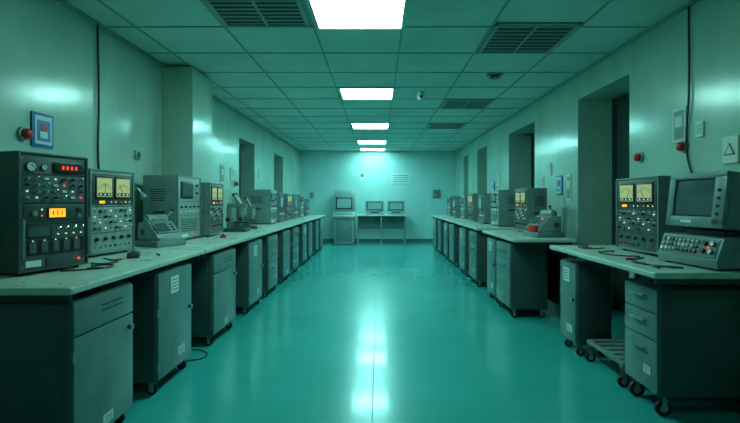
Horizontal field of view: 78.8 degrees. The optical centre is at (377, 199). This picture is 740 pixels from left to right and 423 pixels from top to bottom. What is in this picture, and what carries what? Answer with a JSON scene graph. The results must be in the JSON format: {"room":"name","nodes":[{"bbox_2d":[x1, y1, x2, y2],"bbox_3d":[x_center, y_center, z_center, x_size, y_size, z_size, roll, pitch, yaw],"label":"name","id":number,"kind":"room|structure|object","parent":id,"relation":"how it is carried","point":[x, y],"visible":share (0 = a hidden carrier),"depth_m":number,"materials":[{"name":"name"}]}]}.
{"room":"electronics workshop","nodes":[
{"label":"electronics workshop","id":0,"kind":"room"},
{"bbox_2d":[0,0,299,240],"bbox_3d":[-2.720,-0.110,6.050,0.500,2.900,16.500,0,0,0],"label":"wall","id":1,"kind":"structure","parent":0,"point":[48,51],"depth_m":3.99,"materials":[{"name":"paint"}]},
{"bbox_2d":[16,126,32,140],"bbox_3d":[-2.436,-0.460,3.120,0.068,0.100,0.100,0,0,0],"label":"bell","id":2,"kind":"object","parent":1,"relation":"attached to","point":[23,133],"visible":1,"depth_m":3.09,"materials":[{"name":"red plastic"}]},
{"bbox_2d":[30,111,52,148],"bbox_3d":[-2.459,-0.510,3.300,0.022,0.250,0.210,0,0,0],"label":"framed poster","id":3,"kind":"object","parent":1,"relation":"attached to","point":[41,124],"visible":1,"depth_m":3.28,"materials":[{"name":"blue paper"}]},
{"bbox_2d":[96,21,99,168],"bbox_3d":[-2.444,-0.574,3.939,0.033,1.972,0.099,0,0,-9],"label":"cable","id":4,"kind":"object","parent":1,"relation":"attached to","point":[97,26],"visible":0.53,"depth_m":3.94,"materials":[{"name":"black plastic"}]},
{"bbox_2d":[134,150,140,159],"bbox_3d":[-2.456,-0.460,4.600,0.028,0.090,0.090,0,0,0],"label":"wall socket","id":5,"kind":"object","parent":1,"relation":"attached to","point":[137,154],"visible":1,"depth_m":4.58,"materials":[{"name":"grey plastic"}]},
{"bbox_2d":[220,164,223,183],"bbox_3d":[-2.460,-0.410,7.100,0.020,0.300,0.150,0,0,0],"label":"framed poster","id":6,"kind":"object","parent":1,"relation":"attached to","point":[221,165],"visible":1,"depth_m":7.09,"materials":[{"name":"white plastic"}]},
{"bbox_2d":[230,168,234,179],"bbox_3d":[-2.461,-0.440,7.600,0.018,0.200,0.200,0,0,0],"label":"paper notice","id":7,"kind":"object","parent":1,"relation":"attached to","point":[232,170],"visible":1,"depth_m":7.59,"materials":[{"name":"white paper"}]},
{"bbox_2d":[239,144,239,196],"bbox_3d":[-2.755,0.115,8.500,0.130,2.450,1.000,0,0,0],"label":"door","id":8,"kind":"structure","parent":1,"relation":"in","point":[239,144],"depth_m":8.93,"materials":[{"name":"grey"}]},
{"bbox_2d":[258,167,260,178],"bbox_3d":[-2.461,-0.560,9.350,0.018,0.250,0.180,0,0,0],"label":"paper notice","id":9,"kind":"object","parent":1,"relation":"attached to","point":[259,168],"visible":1,"depth_m":9.32,"materials":[{"name":"white paper"}]},
{"bbox_2d":[162,67,211,182],"bbox_3d":[-2.295,-0.095,5.450,0.350,2.870,0.600,0,0,0],"label":"wall column","id":10,"kind":"structure","parent":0,"point":[186,92],"depth_m":5.15,"materials":[{"name":"paint"}]},
{"bbox_2d":[65,0,690,149],"bbox_3d":[0.000,-1.610,6.050,5.940,0.100,16.500,0,0,0],"label":"ceiling","id":11,"kind":"structure","parent":0,"point":[138,12],"depth_m":4.89,"materials":[{"name":"tile"}]},
{"bbox_2d":[202,0,310,27],"bbox_3d":[-0.980,-1.551,3.690,0.760,0.018,0.680,0,0,0],"label":"ceiling air vent","id":12,"kind":"object","parent":11,"relation":"in","point":[231,13],"depth_m":3.73,"materials":[{"name":"grey metal"}]},
{"bbox_2d":[305,0,408,29],"bbox_3d":[-0.160,-1.550,3.720,0.800,0.020,0.720,0,0,0],"label":"ceiling light panel","id":13,"kind":"object","parent":11,"relation":"in","point":[325,14],"depth_m":3.76,"materials":[{"name":"white plastic"}]},
{"bbox_2d":[337,88,394,99],"bbox_3d":[-0.160,-1.550,6.570,0.800,0.020,0.720,0,0,0],"label":"ceiling light panel","id":14,"kind":"object","parent":11,"relation":"in","point":[345,93],"depth_m":6.54,"materials":[{"name":"white plastic"}]},
{"bbox_2d":[350,122,389,128],"bbox_3d":[-0.160,-1.550,9.410,0.800,0.020,0.720,0,0,0],"label":"ceiling light panel","id":15,"kind":"object","parent":11,"relation":"in","point":[355,125],"depth_m":9.35,"materials":[{"name":"white plastic"}]},
{"bbox_2d":[356,140,386,143],"bbox_3d":[-0.160,-1.550,12.050,0.800,0.020,0.700,0,0,0],"label":"ceiling light panel","id":16,"kind":"object","parent":11,"relation":"in","point":[358,141],"depth_m":11.91,"materials":[{"name":"white plastic"}]},
{"bbox_2d":[359,148,385,150],"bbox_3d":[-0.160,-1.550,13.775,0.800,0.020,0.650,0,0,0],"label":"ceiling light panel","id":17,"kind":"object","parent":11,"relation":"in","point":[361,149],"depth_m":13.79,"materials":[{"name":"white plastic"}]},
{"bbox_2d":[56,0,699,151],"bbox_3d":[0.000,-1.545,6.050,4.940,0.030,16.500,0,0,0],"label":"ceiling grid","id":18,"kind":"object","parent":11,"relation":"attached to","point":[63,2],"depth_m":5.48,"materials":[{"name":"teal"}]},
{"bbox_2d":[417,91,424,100],"bbox_3d":[0.620,-1.498,6.492,0.110,0.125,0.125,0,0,0],"label":"security camera","id":19,"kind":"object","parent":11,"relation":"attached to","point":[420,94],"visible":1,"depth_m":6.46,"materials":[{"name":"white plastic"}]},
{"bbox_2d":[426,123,466,128],"bbox_3d":[1.420,-1.551,9.445,0.760,0.018,0.690,0,0,0],"label":"ceiling air vent","id":20,"kind":"object","parent":11,"relation":"in","point":[431,125],"depth_m":9.39,"materials":[{"name":"grey metal"}]},
{"bbox_2d":[439,99,494,108],"bbox_3d":[1.420,-1.551,7.290,0.760,0.018,0.680,0,0,0],"label":"ceiling air vent","id":21,"kind":"object","parent":11,"relation":"in","point":[448,103],"depth_m":7.24,"materials":[{"name":"grey metal"}]},
{"bbox_2d":[487,73,502,79],"bbox_3d":[1.450,-1.536,5.580,0.200,0.048,0.200,0,0,0],"label":"smoke detector","id":22,"kind":"object","parent":11,"relation":"attached to","point":[493,76],"visible":1,"depth_m":5.54,"materials":[{"name":"black plastic"}]},
{"bbox_2d":[477,22,582,53],"bbox_3d":[1.420,-1.551,4.350,0.760,0.018,0.800,0,0,0],"label":"ceiling air vent","id":23,"kind":"object","parent":11,"relation":"in","point":[505,37],"depth_m":4.29,"materials":[{"name":"grey metal"}]},
{"bbox_2d":[300,151,455,238],"bbox_3d":[0.000,-0.110,14.375,5.940,3.100,0.150,0,0,0],"label":"wall","id":24,"kind":"structure","parent":0,"point":[322,173],"depth_m":14.30,"materials":[{"name":"paint"}]},
{"bbox_2d":[360,173,364,179],"bbox_3d":[-0.500,-0.760,14.288,0.160,0.220,0.024,0,0,0],"label":"paper notice","id":25,"kind":"object","parent":24,"relation":"attached to","point":[362,175],"visible":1,"depth_m":14.28,"materials":[{"name":"white"}]},
{"bbox_2d":[323,239,432,241],"bbox_3d":[0.000,1.285,14.291,4.940,0.110,0.018,0,0,0],"label":"baseboard","id":26,"kind":"structure","parent":24,"relation":"attached to","point":[324,240],"depth_m":14.28,"materials":[{"name":"teal"}]},
{"bbox_2d":[391,174,409,183],"bbox_3d":[0.720,-0.680,14.291,0.620,0.320,0.018,0,0,0],"label":"notice board","id":27,"kind":"object","parent":24,"relation":"attached to","point":[395,178],"visible":1,"depth_m":14.28,"materials":[{"name":"white paper"}]},
{"bbox_2d":[433,190,439,196],"bbox_3d":[1.850,-0.210,14.255,0.220,0.240,0.091,0,0,0],"label":"wall control box","id":28,"kind":"object","parent":24,"relation":"attached to","point":[436,193],"visible":1,"depth_m":14.22,"materials":[{"name":"grey plastic"}]},
{"bbox_2d":[113,242,739,422],"bbox_3d":[0.000,1.390,6.050,5.940,0.101,16.500,0,0,0],"label":"floor","id":29,"kind":"structure","parent":0,"point":[364,332],"depth_m":3.71,"materials":[{"name":"teal"}]},
{"bbox_2d":[0,282,133,422],"bbox_3d":[-1.796,0.919,2.480,0.658,0.842,0.568,0,0,0],"label":"base cabinet","id":30,"kind":"object","parent":29,"relation":"on","point":[72,361],"visible":0.96,"depth_m":2.21,"materials":[{"name":"black metal"}]},
{"bbox_2d":[0,250,204,301],"bbox_3d":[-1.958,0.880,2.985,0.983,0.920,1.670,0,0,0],"label":"countertop","id":31,"kind":"structure","parent":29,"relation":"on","point":[52,285],"depth_m":2.47,"materials":[{"name":"grey laminate"}]},
{"bbox_2d":[0,151,89,275],"bbox_3d":[-2.081,0.073,2.696,0.462,0.693,0.456,0,0,17],"label":"control unit","id":32,"kind":"object","parent":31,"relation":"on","point":[45,221],"visible":1,"depth_m":2.56,"materials":[{"name":"black metal"}]},
{"bbox_2d":[60,264,113,271],"bbox_3d":[-1.743,0.413,2.740,0.156,0.010,0.292,0,0,14],"label":"lead","id":33,"kind":"object","parent":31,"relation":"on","point":[112,265],"visible":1,"depth_m":2.71,"materials":[{"name":"black rubber"}]},
{"bbox_2d":[91,257,118,263],"bbox_3d":[-1.837,0.413,3.066,0.152,0.010,0.325,0,0,-16],"label":"lead","id":34,"kind":"object","parent":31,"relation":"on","point":[116,261],"visible":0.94,"depth_m":2.95,"materials":[{"name":"black"}]},
{"bbox_2d":[88,168,133,257],"bbox_3d":[-2.183,0.093,3.491,0.332,0.653,0.496,0,0,9],"label":"instrument","id":35,"kind":"object","parent":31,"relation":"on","point":[110,192],"visible":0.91,"depth_m":3.44,"materials":[{"name":"grey metal"}]},
{"bbox_2d":[127,250,140,258],"bbox_3d":[-1.780,0.395,3.280,0.080,0.051,0.120,0,0,-23],"label":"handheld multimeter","id":36,"kind":"object","parent":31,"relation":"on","point":[134,253],"visible":1,"depth_m":3.23,"materials":[{"name":"black plastic"}]},
{"bbox_2d":[131,188,146,249],"bbox_3d":[-2.073,0.157,3.829,0.194,0.525,0.098,0,0,-11],"label":"gooseneck lamp","id":37,"kind":"object","parent":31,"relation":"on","point":[142,195],"visible":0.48,"depth_m":3.83,"materials":[{"name":"white plastic"}]},
{"bbox_2d":[115,262,192,394],"bbox_3d":[-1.796,0.919,3.335,0.658,0.842,0.578,0,0,0],"label":"base cabinet","id":38,"kind":"object","parent":29,"relation":"on","point":[162,305],"visible":0.56,"depth_m":3.10,"materials":[{"name":"black metal"}]},
{"bbox_2d":[134,237,248,257],"bbox_3d":[-1.958,0.880,4.485,0.983,0.920,1.290,0,0,0],"label":"workbench","id":39,"kind":"object","parent":29,"relation":"on","point":[208,244],"visible":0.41,"depth_m":4.31,"materials":[{"name":"grey laminate"}]},
{"bbox_2d":[134,208,185,247],"bbox_3d":[-2.000,0.249,4.140,0.313,0.341,0.313,0,0,26],"label":"control console","id":40,"kind":"object","parent":39,"relation":"on","point":[155,231],"visible":1,"depth_m":4.06,"materials":[{"name":"grey metal"}]},
{"bbox_2d":[143,175,202,238],"bbox_3d":[-2.149,0.084,4.760,0.382,0.673,0.616,0,0,0],"label":"instrument","id":41,"kind":"object","parent":39,"relation":"on","point":[183,194],"visible":0.86,"depth_m":4.48,"materials":[{"name":"grey metal"}]},
{"bbox_2d":[185,349,207,360],"bbox_3d":[-1.641,1.332,3.783,0.325,0.010,0.462,0,0,14],"label":"cable","id":42,"kind":"object","parent":29,"relation":"on","point":[191,349],"visible":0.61,"depth_m":3.81,"materials":[{"name":"black rubber"}]},
{"bbox_2d":[180,247,236,345],"bbox_3d":[-1.796,0.919,4.415,0.658,0.842,0.658,0,0,0],"label":"base cabinet","id":43,"kind":"object","parent":29,"relation":"on","point":[213,276],"visible":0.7,"depth_m":4.10,"materials":[{"name":"black metal"}]},
{"bbox_2d":[197,227,283,242],"bbox_3d":[-1.784,0.880,6.075,0.633,0.920,1.850,0,0,0],"label":"workbench","id":44,"kind":"object","parent":29,"relation":"on","point":[260,231],"visible":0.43,"depth_m":5.77,"materials":[{"name":"grey"}]},
{"bbox_2d":[198,182,222,236],"bbox_3d":[-1.989,0.108,5.330,0.202,0.623,0.476,0,0,0],"label":"instrument","id":45,"kind":"object","parent":44,"relation":"on","point":[212,224],"visible":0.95,"depth_m":5.17,"materials":[{"name":"grey metal"}]},
{"bbox_2d":[223,193,250,231],"bbox_3d":[-1.874,0.160,6.000,0.305,0.519,0.230,0,0,0],"label":"microscope","id":46,"kind":"object","parent":44,"relation":"on","point":[231,226],"visible":0.99,"depth_m":5.96,"materials":[{"name":"silver metal"}]},
{"bbox_2d":[239,196,257,228],"bbox_3d":[-1.897,0.183,6.557,0.278,0.474,0.210,0,0,-17],"label":"microscope","id":47,"kind":"object","parent":44,"relation":"on","point":[252,208],"visible":0.78,"depth_m":6.52,"materials":[{"name":"silver metal"}]},
{"bbox_2d":[228,239,262,314],"bbox_3d":[-1.736,0.919,5.520,0.538,0.842,0.608,0,0,0],"label":"base cabinet","id":48,"kind":"object","parent":29,"relation":"on","point":[249,265],"visible":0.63,"depth_m":5.24,"materials":[{"name":"black metal"}]},
{"bbox_2d":[223,221,302,231],"bbox_3d":[-1.958,0.880,7.935,0.983,0.920,1.830,0,0,0],"label":"workbench","id":49,"kind":"object","parent":29,"relation":"on","point":[285,224],"visible":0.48,"depth_m":7.71,"materials":[{"name":"grey"}]},
{"bbox_2d":[246,189,278,223],"bbox_3d":[-2.049,0.118,8.000,0.462,0.603,0.536,0,0,0],"label":"instrument","id":50,"kind":"object","parent":49,"relation":"on","point":[265,200],"visible":0.94,"depth_m":7.75,"materials":[{"name":"grey metal"}]},
{"bbox_2d":[277,193,284,221],"bbox_3d":[-2.054,0.139,8.680,0.452,0.563,0.486,0,0,0],"label":"oscilloscope","id":51,"kind":"object","parent":49,"relation":"on","point":[281,217],"visible":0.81,"depth_m":8.59,"materials":[{"name":"grey metal"}]},
{"bbox_2d":[254,233,277,296],"bbox_3d":[-1.735,0.919,6.435,0.540,0.842,0.578,0,0,0],"label":"base cabinet","id":52,"kind":"object","parent":29,"relation":"on","point":[269,241],"visible":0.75,"depth_m":6.20,"materials":[{"name":"silver metal"}]},
{"bbox_2d":[273,229,290,283],"bbox_3d":[-1.796,0.919,7.390,0.658,0.842,0.548,0,0,0],"label":"base cabinet","id":53,"kind":"object","parent":29,"relation":"on","point":[284,244],"visible":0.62,"depth_m":7.16,"materials":[{"name":"black metal"}]},
{"bbox_2d":[286,226,298,274],"bbox_3d":[-1.795,0.919,8.225,0.660,0.842,0.558,0,0,0],"label":"base cabinet","id":54,"kind":"object","parent":29,"relation":"on","point":[294,230],"visible":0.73,"depth_m":8.05,"materials":[{"name":"silver metal"}]},
{"bbox_2d":[286,218,315,224],"bbox_3d":[-1.958,0.880,9.785,0.983,0.920,1.830,0,0,0],"label":"workbench","id":55,"kind":"object","parent":29,"relation":"on","point":[304,220],"visible":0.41,"depth_m":9.69,"materials":[{"name":"grey"}]},
{"bbox_2d":[284,194,291,220],"bbox_3d":[-2.044,0.143,9.400,0.432,0.553,0.536,0,0,0],"label":"instrument","id":56,"kind":"object","parent":55,"relation":"on","point":[288,197],"visible":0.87,"depth_m":9.28,"materials":[{"name":"grey metal"}]},
{"bbox_2d":[292,196,298,218],"bbox_3d":[-2.044,0.169,10.200,0.432,0.503,0.486,0,0,0],"label":"oscilloscope","id":57,"kind":"object","parent":55,"relation":"on","point":[295,199],"visible":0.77,"depth_m":10.05,"materials":[{"name":"grey metal"}]},
{"bbox_2d":[296,224,307,266],"bbox_3d":[-1.796,0.919,9.200,0.658,0.842,0.508,0,0,0],"label":"base cabinet","id":58,"kind":"object","parent":29,"relation":"on","point":[302,236],"visible":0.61,"depth_m":8.99,"materials":[{"name":"black metal"}]},
{"bbox_2d":[302,222,312,261],"bbox_3d":[-1.795,0.919,10.000,0.660,0.842,0.508,0,0,0],"label":"base cabinet","id":59,"kind":"object","parent":29,"relation":"on","point":[309,224],"visible":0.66,"depth_m":9.81,"materials":[{"name":"silver metal"}]},
{"bbox_2d":[298,215,325,218],"bbox_3d":[-1.958,0.880,11.660,0.983,0.920,1.880,0,0,0],"label":"workbench","id":60,"kind":"object","parent":29,"relation":"on","point":[305,216],"visible":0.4,"depth_m":11.46,"materials":[{"name":"grey"}]},
{"bbox_2d":[292,195,304,216],"bbox_3d":[-2.059,0.143,11.100,0.442,0.553,0.536,0,0,0],"label":"instrument","id":61,"kind":"object","parent":60,"relation":"on","point":[301,200],"visible":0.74,"depth_m":10.96,"materials":[{"name":"grey metal"}]},
{"bbox_2d":[304,199,309,215],"bbox_3d":[-2.064,0.194,12.000,0.432,0.453,0.486,0,0,0],"label":"oscilloscope","id":62,"kind":"object","parent":60,"relation":"on","point":[306,212],"visible":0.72,"depth_m":11.80,"materials":[{"name":"grey metal"}]},
{"bbox_2d":[309,220,319,254],"bbox_3d":[-1.796,0.919,11.100,0.658,0.842,0.508,0,0,0],"label":"base cabinet","id":63,"kind":"object","parent":29,"relation":"on","point":[315,228],"visible":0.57,"depth_m":10.86,"materials":[{"name":"black metal"}]},
{"bbox_2d":[315,218,323,251],"bbox_3d":[-1.796,0.919,11.925,0.658,0.842,0.558,0,0,0],"label":"base cabinet","id":64,"kind":"object","parent":29,"relation":"on","point":[321,231],"visible":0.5,"depth_m":11.88,"materials":[{"name":"black metal"}]},
{"bbox_2d":[332,190,355,244],"bbox_3d":[-1.020,0.510,13.717,0.680,1.660,0.615,0,0,0],"label":"control console","id":65,"kind":"object","parent":29,"relation":"on","point":[344,214],"visible":1,"depth_m":13.47,"materials":[{"name":"black metal"}]},
{"bbox_2d":[356,214,406,244],"bbox_3d":[0.100,0.890,13.700,1.520,0.900,0.600,0,0,0],"label":"table","id":66,"kind":"object","parent":29,"relation":"on","point":[385,221],"visible":0.98,"depth_m":13.90,"materials":[{"name":"silver metal"}]},
{"bbox_2d":[365,201,383,214],"bbox_3d":[-0.100,0.231,13.650,0.560,0.418,0.360,0,0,0],"label":"monitor","id":67,"kind":"object","parent":66,"relation":"on","point":[374,207],"visible":0.99,"depth_m":13.48,"materials":[{"name":"black plastic"}]},
{"bbox_2d":[387,201,404,214],"bbox_3d":[0.540,0.231,13.650,0.520,0.418,0.360,0,0,0],"label":"monitor","id":68,"kind":"object","parent":66,"relation":"on","point":[395,207],"visible":0.98,"depth_m":13.48,"materials":[{"name":"black plastic"}]},
{"bbox_2d":[433,218,441,250],"bbox_3d":[1.756,0.919,12.000,0.558,0.842,0.608,0,0,0],"label":"base cabinet","id":69,"kind":"object","parent":29,"relation":"on","point":[435,220],"visible":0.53,"depth_m":11.77,"materials":[{"name":"black metal"}]},
{"bbox_2d":[438,220,447,255],"bbox_3d":[1.756,0.919,11.050,0.558,0.842,0.508,0,0,0],"label":"base cabinet","id":70,"kind":"object","parent":29,"relation":"on","point":[440,222],"visible":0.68,"depth_m":10.83,"materials":[{"name":"black metal"}]},
{"bbox_2d":[431,215,459,220],"bbox_3d":[1.964,0.880,11.600,0.973,0.920,2.000,0,0,0],"label":"workbench","id":71,"kind":"object","parent":29,"relation":"on","point":[433,216],"visible":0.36,"depth_m":11.46,"materials":[{"name":"grey"}]},
{"bbox_2d":[447,196,459,215],"bbox_3d":[2.059,0.159,11.900,0.442,0.523,0.536,0,0,0],"label":"instrument","id":72,"kind":"object","parent":71,"relation":"on","point":[449,198],"visible":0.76,"depth_m":11.65,"materials":[{"name":"grey metal"}]},
{"bbox_2d":[453,197,459,216],"bbox_3d":[2.064,0.178,11.000,0.432,0.483,0.486,0,0,0],"label":"oscilloscope","id":73,"kind":"object","parent":71,"relation":"on","point":[456,201],"visible":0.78,"depth_m":10.78,"materials":[{"name":"grey metal"}]},
{"bbox_2d":[444,222,453,260],"bbox_3d":[1.756,0.919,10.050,0.558,0.842,0.508,0,0,0],"label":"base cabinet","id":74,"kind":"object","parent":29,"relation":"on","point":[446,224],"visible":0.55,"depth_m":9.88,"materials":[{"name":"black metal"}]},
{"bbox_2d":[449,224,463,266],"bbox_3d":[1.756,0.919,9.225,0.558,0.842,0.558,0,0,0],"label":"base cabinet","id":75,"kind":"object","parent":29,"relation":"on","point":[453,229],"visible":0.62,"depth_m":8.97,"materials":[{"name":"black metal"}]},
{"bbox_2d":[441,218,477,224],"bbox_3d":[1.964,0.880,9.625,0.973,0.920,1.750,0,0,0],"label":"workbench","id":76,"kind":"object","parent":29,"relation":"on","point":[452,220],"visible":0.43,"depth_m":9.22,"materials":[{"name":"grey"}]},
{"bbox_2d":[460,195,467,218],"bbox_3d":[2.069,0.159,9.950,0.462,0.523,0.536,0,0,0],"label":"instrument","id":77,"kind":"object","parent":76,"relation":"on","point":[463,199],"visible":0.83,"depth_m":9.71,"materials":[{"name":"grey metal"}]},
{"bbox_2d":[468,193,489,220],"bbox_3d":[2.074,0.143,9.100,0.452,0.553,0.536,0,0,0],"label":"instrument","id":78,"kind":"object","parent":76,"relation":"on","point":[472,198],"visible":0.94,"depth_m":8.86,"materials":[{"name":"grey metal"}]},
{"bbox_2d":[459,227,473,276],"bbox_3d":[1.756,0.919,8.075,0.558,0.842,0.558,0,0,0],"label":"base cabinet","id":79,"kind":"object","parent":29,"relation":"on","point":[464,241],"visible":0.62,"depth_m":7.84,"materials":[{"name":"black metal"}]},
{"bbox_2d":[469,230,487,286],"bbox_3d":[1.755,0.919,7.175,0.560,0.842,0.558,0,0,0],"label":"base cabinet","id":80,"kind":"object","parent":29,"relation":"on","point":[478,241],"visible":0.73,"depth_m":6.90,"materials":[{"name":"silver metal"}]},
{"bbox_2d":[455,222,514,232],"bbox_3d":[1.964,0.880,7.675,0.973,0.920,1.850,0,0,0],"label":"workbench","id":81,"kind":"object","parent":29,"relation":"on","point":[479,226],"visible":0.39,"depth_m":7.13,"materials":[{"name":"grey"}]},
{"bbox_2d":[478,194,489,223],"bbox_3d":[2.074,0.159,8.150,0.452,0.523,0.536,0,0,0],"label":"oscilloscope","id":82,"kind":"object","parent":81,"relation":"on","point":[484,199],"visible":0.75,"depth_m":7.90,"materials":[{"name":"grey metal"}]},
{"bbox_2d":[490,190,514,226],"bbox_3d":[2.079,0.129,7.300,0.442,0.583,0.556,0,0,0],"label":"instrument","id":83,"kind":"object","parent":81,"relation":"on","point":[502,202],"visible":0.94,"depth_m":7.04,"materials":[{"name":"grey metal"}]},
{"bbox_2d":[487,236,504,303],"bbox_3d":[1.756,0.919,6.000,0.558,0.842,0.448,0,0,0],"label":"base cabinet","id":84,"kind":"object","parent":29,"relation":"on","point":[491,240],"visible":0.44,"depth_m":5.96,"materials":[{"name":"black metal"}]},
{"bbox_2d":[496,240,547,317],"bbox_3d":[1.690,0.920,5.380,0.460,0.840,0.608,0,0,0],"label":"drawer pedestal","id":85,"kind":"object","parent":29,"relation":"on","point":[521,271],"visible":0.96,"depth_m":5.08,"materials":[{"name":"silver metal"}]},
{"bbox_2d":[482,230,575,305],"bbox_3d":[1.798,0.880,5.575,0.683,0.920,1.450,0,0,0],"label":"workbench","id":86,"kind":"object","parent":29,"relation":"on","point":[516,236],"visible":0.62,"depth_m":5.24,"materials":[{"name":"grey laminate"}]},
{"bbox_2d":[515,188,546,230],"bbox_3d":[1.974,0.134,5.860,0.272,0.573,0.536,0,0,0],"label":"instrument","id":87,"kind":"object","parent":86,"relation":"on","point":[529,202],"visible":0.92,"depth_m":5.61,"materials":[{"name":"grey metal"}]},
{"bbox_2d":[523,205,563,237],"bbox_3d":[1.900,0.238,5.180,0.333,0.364,0.333,0,0,-11],"label":"instrument","id":88,"kind":"object","parent":86,"relation":"on","point":[548,224],"visible":1,"depth_m":5.06,"materials":[{"name":"grey metal"}]},
{"bbox_2d":[560,259,611,355],"bbox_3d":[1.821,0.940,3.990,0.338,0.800,0.348,0,0,0],"label":"base cabinet","id":89,"kind":"object","parent":29,"relation":"on","point":[585,285],"visible":0.81,"depth_m":3.82,"materials":[{"name":"black metal"}]},
{"bbox_2d":[585,339,629,386],"bbox_3d":[2.040,1.005,3.480,0.640,0.670,0.560,0,0,0],"label":"utility cart","id":90,"kind":"object","parent":29,"relation":"on","point":[614,349],"visible":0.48,"depth_m":3.54,"materials":[{"name":"silver metal"}]},
{"bbox_2d":[550,245,739,284],"bbox_3d":[2.023,0.880,3.400,0.853,0.920,1.600,0,0,0],"label":"workbench","id":91,"kind":"object","parent":29,"relation":"on","point":[691,274],"visible":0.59,"depth_m":2.80,"materials":[{"name":"grey laminate"}]},
{"bbox_2d":[578,245,603,248],"bbox_3d":[1.838,0.413,3.938,0.192,0.010,0.255,0,0,-14],"label":"lead","id":92,"kind":"object","parent":91,"relation":"on","point":[580,245],"visible":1,"depth_m":3.87,"materials":[{"name":"black"}]},
{"bbox_2d":[600,250,639,256],"bbox_3d":[1.828,0.413,3.480,0.188,0.010,0.369,0,0,0],"label":"lead","id":93,"kind":"object","parent":91,"relation":"on","point":[606,250],"visible":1,"depth_m":3.38,"materials":[{"name":"black rubber"}]},
{"bbox_2d":[616,175,692,254],"bbox_3d":[2.214,0.118,3.568,0.392,0.603,0.576,0,0,-3],"label":"instrument","id":94,"kind":"object","parent":91,"relation":"on","point":[641,202],"visible":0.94,"depth_m":3.46,"materials":[{"name":"black metal"}]},
{"bbox_2d":[632,257,683,268],"bbox_3d":[1.798,0.413,2.987,0.171,0.011,0.492,0,0,5],"label":"lead","id":95,"kind":"object","parent":91,"relation":"on","point":[633,259],"visible":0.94,"depth_m":2.82,"materials":[{"name":"black rubber"}]},
{"bbox_2d":[658,170,739,270],"bbox_3d":[2.184,0.122,2.896,0.467,0.595,0.485,0,0,-6],"label":"terminal","id":96,"kind":"object","parent":91,"relation":"on","point":[708,203],"visible":1,"depth_m":2.79,"materials":[{"name":"white plastic"}]},
{"bbox_2d":[624,278,739,416],"bbox_3d":[2.010,0.940,2.938,0.660,0.800,0.393,0,0,0],"label":"drawer pedestal","id":97,"kind":"object","parent":29,"relation":"on","point":[681,340],"visible":0.99,"depth_m":2.74,"materials":[{"name":"silver metal"}]},
{"bbox_2d":[456,0,739,277],"bbox_3d":[2.720,-0.110,6.050,0.500,2.900,16.500,0,0,0],"label":"wall","id":98,"kind":"structure","parent":0,"point":[571,125],"depth_m":4.51,"materials":[{"name":"paint"}]},
{"bbox_2d":[497,174,499,185],"bbox_3d":[2.461,-0.410,9.200,0.018,0.250,0.200,0,0,0],"label":"paper notice","id":99,"kind":"object","parent":98,"relation":"attached to","point":[498,175],"visible":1,"depth_m":9.16,"materials":[{"name":"white paper"}]},
{"bbox_2d":[531,133,534,187],"bbox_3d":[2.895,0.050,7.800,0.130,2.580,1.400,0,0,0],"label":"door","id":100,"kind":"structure","parent":98,"relation":"in","point":[533,134],"depth_m":8.40,"materials":[{"name":"grey"}]},
{"bbox_2d":[540,176,543,187],"bbox_3d":[2.461,-0.260,6.750,0.018,0.200,0.140,0,0,0],"label":"paper notice","id":101,"kind":"object","parent":98,"relation":"attached to","point":[541,177],"visible":0.71,"depth_m":6.73,"materials":[{"name":"white paper"}]},
{"bbox_2d":[547,163,551,175],"bbox_3d":[2.461,-0.440,6.450,0.018,0.180,0.140,0,0,0],"label":"paper notice","id":102,"kind":"object","parent":98,"relation":"attached to","point":[549,165],"visible":1,"depth_m":6.44,"materials":[{"name":"white paper"}]},
{"bbox_2d":[556,175,562,194],"bbox_3d":[2.459,-0.200,6.100,0.022,0.260,0.180,0,0,0],"label":"paper notice","id":103,"kind":"object","parent":98,"relation":"attached to","point":[559,179],"visible":1,"depth_m":6.07,"materials":[{"name":"blue paper"}]},
{"bbox_2d":[566,174,571,200],"bbox_3d":[2.460,-0.160,5.800,0.020,0.340,0.140,0,0,0],"label":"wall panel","id":104,"kind":"object","parent":98,"relation":"attached to","point":[569,176],"visible":1,"depth_m":5.77,"materials":[{"name":"white plastic"}]},
{"bbox_2d":[612,93,628,313],"bbox_3d":[2.895,0.050,4.990,0.130,2.580,1.140,0,0,0],"label":"door","id":105,"kind":"structure","parent":98,"relation":"in","point":[620,105],"depth_m":5.42,"materials":[{"name":"grey metal"}]},
{"bbox_2d":[633,152,644,162],"bbox_3d":[2.436,-0.400,4.220,0.068,0.100,0.100,0,0,0],"label":"bell","id":106,"kind":"object","parent":98,"relation":"attached to","point":[639,157],"visible":1,"depth_m":4.19,"materials":[{"name":"red plastic"}]},
{"bbox_2d":[673,106,686,143],"bbox_3d":[2.460,-0.610,3.670,0.020,0.280,0.160,0,0,0],"label":"framed notice","id":107,"kind":"object","parent":98,"relation":"attached to","point":[679,115],"visible":0.93,"depth_m":3.66,"materials":[{"name":"white paper"}]},
{"bbox_2d":[675,140,688,152],"bbox_3d":[2.436,-0.430,3.620,0.068,0.100,0.100,0,0,0],"label":"bell","id":108,"kind":"object","parent":98,"relation":"attached to","point":[680,146],"visible":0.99,"depth_m":3.60,"materials":[{"name":"red plastic"}]},
{"bbox_2d":[685,6,692,172],"bbox_3d":[2.449,-0.559,3.500,0.017,1.941,0.175,0,0,3],"label":"cable","id":109,"kind":"object","parent":98,"relation":"attached to","point":[688,94],"visible":0.73,"depth_m":3.54,"materials":[{"name":"black plastic"}]},
{"bbox_2d":[696,121,704,137],"bbox_3d":[2.461,-0.540,3.440,0.018,0.120,0.080,0,0,0],"label":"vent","id":110,"kind":"object","parent":98,"relation":"attached to","point":[700,126],"visible":1,"depth_m":3.42,"materials":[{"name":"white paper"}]},
{"bbox_2d":[722,135,739,163],"bbox_3d":[2.459,-0.350,3.140,0.022,0.190,0.140,0,0,0],"label":"warning sign","id":111,"kind":"object","parent":98,"relation":"attached to","point":[730,145],"visible":1,"depth_m":3.12,"materials":[{"name":"white plastic"}]}
]}

